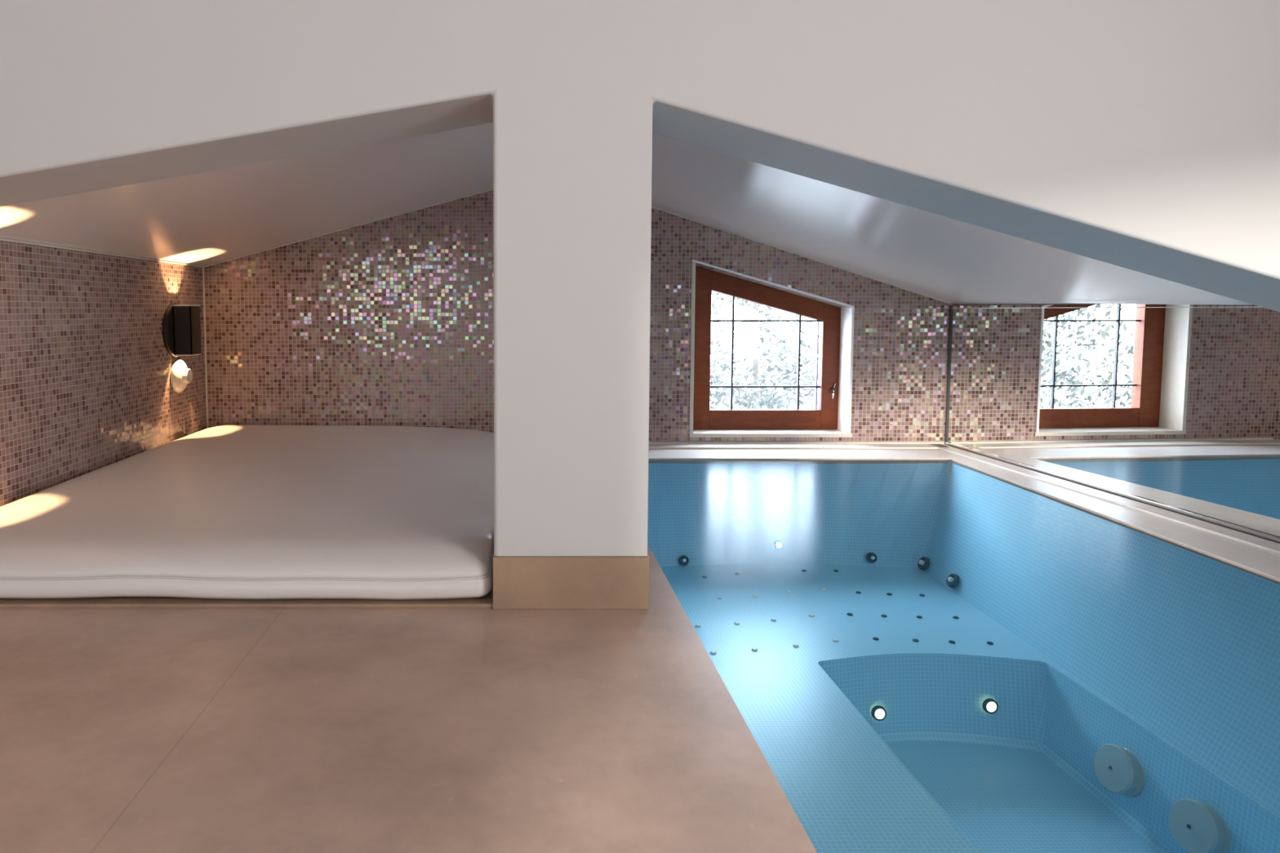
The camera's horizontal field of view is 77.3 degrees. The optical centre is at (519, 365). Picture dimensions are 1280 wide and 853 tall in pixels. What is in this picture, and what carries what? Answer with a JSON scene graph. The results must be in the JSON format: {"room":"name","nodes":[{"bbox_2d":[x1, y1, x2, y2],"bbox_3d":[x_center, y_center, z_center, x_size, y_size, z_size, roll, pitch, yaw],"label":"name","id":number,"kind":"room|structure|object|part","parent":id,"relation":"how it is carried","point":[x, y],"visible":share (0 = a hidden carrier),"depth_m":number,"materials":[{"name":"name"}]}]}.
{"room":"indoor spa room","nodes":[
{"label":"indoor spa room","id":0,"kind":"room"},
{"bbox_2d":[0,240,206,506],"bbox_3d":[-1.420,-0.251,2.518,0.060,1.350,1.901,0,4,0],"label":"wall","id":1,"kind":"structure","parent":0,"point":[86,364],"depth_m":2.51,"materials":[{"name":"tile"}]},
{"bbox_2d":[170,359,192,392],"bbox_3d":[-1.365,0.043,3.207,0.050,0.136,0.136,0,4,0],"label":"wall fitting","id":2,"kind":"object","parent":1,"relation":"attached to","point":[181,375],"visible":1,"depth_m":3.18,"materials":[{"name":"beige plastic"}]},
{"bbox_2d":[162,303,201,356],"bbox_3d":[-1.345,-0.141,3.174,0.088,0.216,0.216,0,4,0],"label":"wall lamp","id":3,"kind":"object","parent":1,"relation":"attached to","point":[181,330],"visible":1,"depth_m":3.13,"materials":[{"name":"brown metal"}]},
{"bbox_2d":[204,190,953,444],"bbox_3d":[0.350,-0.305,3.567,3.600,1.390,0.200,0,4,0],"label":"wall","id":4,"kind":"structure","parent":0,"point":[388,322],"depth_m":3.48,"materials":[{"name":"tile"}]},
{"bbox_2d":[202,266,208,428],"bbox_3d":[-1.386,-0.039,3.482,0.007,0.792,0.008,0,4,0],"label":"trim","id":5,"kind":"structure","parent":4,"relation":"attached to","point":[203,285],"depth_m":3.48,"materials":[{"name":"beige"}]},
{"bbox_2d":[688,259,854,437],"bbox_3d":[1.117,-0.078,3.573,0.723,0.785,0.192,0,4,0],"label":"window","id":6,"kind":"structure","parent":4,"relation":"in","point":[831,416],"depth_m":3.60,"materials":[{"name":"brown wood"}]},
{"bbox_3d":[1.128,0.250,3.649,0.511,0.091,0.049,0,4,0],"label":"sash rail","id":7,"kind":"part","parent":6,"relation":"part of","materials":[{"name":"red wood"}]},
{"bbox_3d":[1.128,-0.318,3.609,0.511,0.228,0.049,0,4,0],"label":"sash rail","id":8,"kind":"part","parent":6,"relation":"part of","materials":[{"name":"red wood"}]},
{"bbox_3d":[1.117,0.305,3.599,0.723,0.016,0.190,0,4,0],"label":"sill","id":9,"kind":"part","parent":6,"relation":"part of","materials":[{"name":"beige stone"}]},
{"bbox_3d":[1.430,0.117,3.597,0.018,0.070,0.030,3,5,35],"label":"handle","id":10,"kind":"part","parent":6,"relation":"part of","materials":[{"name":"silver metal"}]},
{"bbox_2d":[648,441,944,444],"bbox_3d":[1.108,0.348,3.507,1.556,0.016,0.012,0,4,0],"label":"trim","id":11,"kind":"structure","parent":4,"relation":"attached to","point":[650,442],"depth_m":3.50,"materials":[{"name":"beige stone"}]},
{"bbox_2d":[648,444,948,448],"bbox_3d":[1.083,0.356,3.457,1.566,0.008,0.088,0,4,0],"label":"trim","id":12,"kind":"structure","parent":4,"relation":"attached to","point":[651,446],"depth_m":3.42,"materials":[{"name":"stone"}]},
{"bbox_2d":[0,123,1251,304],"bbox_3d":[0.350,-0.598,2.509,3.600,0.944,1.871,0,4,0],"label":"ceiling","id":13,"kind":"structure","parent":0,"point":[202,219],"depth_m":2.54,"materials":[{"name":"white paint"}]},
{"bbox_2d":[0,0,1279,555],"bbox_3d":[-0.316,-0.616,1.645,5.169,2.200,0.250,0,4,0],"label":"wall","id":14,"kind":"structure","parent":0,"point":[1143,136],"depth_m":1.53,"materials":[{"name":"grey paint"}]},
{"bbox_2d":[0,598,493,608],"bbox_3d":[-0.721,0.485,1.609,1.338,0.008,0.035,0,4,0],"label":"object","id":15,"kind":"structure","parent":14,"relation":"attached to","point":[4,602],"depth_m":1.59,"materials":[{"name":"brown stone"}]},
{"bbox_2d":[0,188,951,304],"bbox_3d":[0.254,-0.493,2.616,3.287,0.570,1.671,0,4,0],"label":"trim","id":16,"kind":"structure","parent":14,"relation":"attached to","point":[481,192],"depth_m":3.44,"materials":[{"name":"beige paint"}]},
{"bbox_2d":[493,553,649,608],"bbox_3d":[0.103,0.437,1.597,0.314,0.106,0.032,0,4,0],"label":"baseboard","id":17,"kind":"structure","parent":14,"relation":"attached to","point":[519,582],"depth_m":1.58,"materials":[{"name":"beige wood"}]},
{"bbox_2d":[932,444,1279,554],"bbox_3d":[1.898,0.454,2.051,0.068,0.008,2.912,0,4,-2],"label":"trim","id":18,"kind":"structure","parent":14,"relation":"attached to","point":[1239,536],"depth_m":2.42,"materials":[{"name":"stone"}]},
{"bbox_2d":[0,444,1279,852],"bbox_3d":[-0.405,0.602,0.283,5.110,0.040,6.480,0,4,0],"label":"floor","id":19,"kind":"structure","parent":0,"point":[122,730],"depth_m":1.12,"materials":[{"name":"beige stone"}]},
{"bbox_2d":[0,425,493,599],"bbox_3d":[-0.554,0.363,2.547,1.661,0.101,1.910,0,4,0],"label":"mattress","id":20,"kind":"object","parent":19,"relation":"on","point":[223,512],"visible":0.87,"depth_m":1.85,"materials":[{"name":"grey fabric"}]},
{"bbox_2d":[647,461,1279,852],"bbox_3d":[1.039,0.792,1.922,1.418,0.633,2.604,0,4,0],"label":"tub","id":21,"kind":"object","parent":19,"relation":"in","point":[948,657],"visible":1,"depth_m":2.20,"materials":[{"name":"tile"}]},
{"bbox_2d":[773,540,782,549],"bbox_3d":[1.026,0.712,3.123,0.035,0.035,0.018,0,4,-2],"label":"lamp","id":22,"kind":"object","parent":21,"relation":"attached to","point":[778,544],"depth_m":3.12,"materials":[{"name":"white"}]},
{"bbox_2d":[871,705,886,720],"bbox_3d":[1.035,1.002,2.270,0.042,0.042,0.014,0,4,-1],"label":"lamp","id":23,"kind":"object","parent":21,"relation":"attached to","point":[878,713],"depth_m":2.27,"materials":[{"name":"white"}]},
{"bbox_2d":[982,697,998,714],"bbox_3d":[1.352,0.979,2.264,0.042,0.042,0.014,0,4,-1],"label":"lamp","id":24,"kind":"object","parent":21,"relation":"attached to","point":[989,705],"depth_m":2.26,"materials":[{"name":"white"}]},
{"bbox_2d":[951,303,1279,542],"bbox_3d":[1.988,-0.251,2.508,0.088,1.350,1.926,0,4,-2],"label":"wall","id":25,"kind":"structure","parent":0,"point":[954,304],"depth_m":3.02,"materials":[{"name":"tile"}]},
{"bbox_2d":[648,449,1279,579],"bbox_3d":[1.125,0.461,1.992,1.589,0.002,2.790,0,4,0],"label":"trim","id":26,"kind":"structure","parent":25,"relation":"attached to","point":[1265,562],"depth_m":2.54,"materials":[{"name":"stone"}]},
{"bbox_2d":[944,304,1279,542],"bbox_3d":[1.932,0.110,2.545,0.016,0.613,1.886,0,4,-2],"label":"wall mirror","id":27,"kind":"object","parent":25,"relation":"attached to","point":[1172,407],"visible":1,"depth_m":2.47,"materials":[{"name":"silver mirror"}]},
{"label":"outside","id":28,"kind":"structure","parent":0,"visible":0},
{"bbox_2d":[709,385,817,408],"bbox_3d":[0.000,2.307,22.205,40.000,0.100,36.020,0,4,0],"label":"ground","id":29,"kind":"structure","parent":28,"point":[793,406],"depth_m":33.89,"materials":[{"name":"grey snow"}]},
{"bbox_2d":[709,290,818,408],"bbox_3d":[2.009,0.537,6.574,3.438,5.612,2.463,0,4,0],"label":"tree","id":30,"kind":"object","parent":29,"relation":"on","point":[757,400],"visible":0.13,"depth_m":6.58,"materials":[{"name":"grey plant"}]}
]}

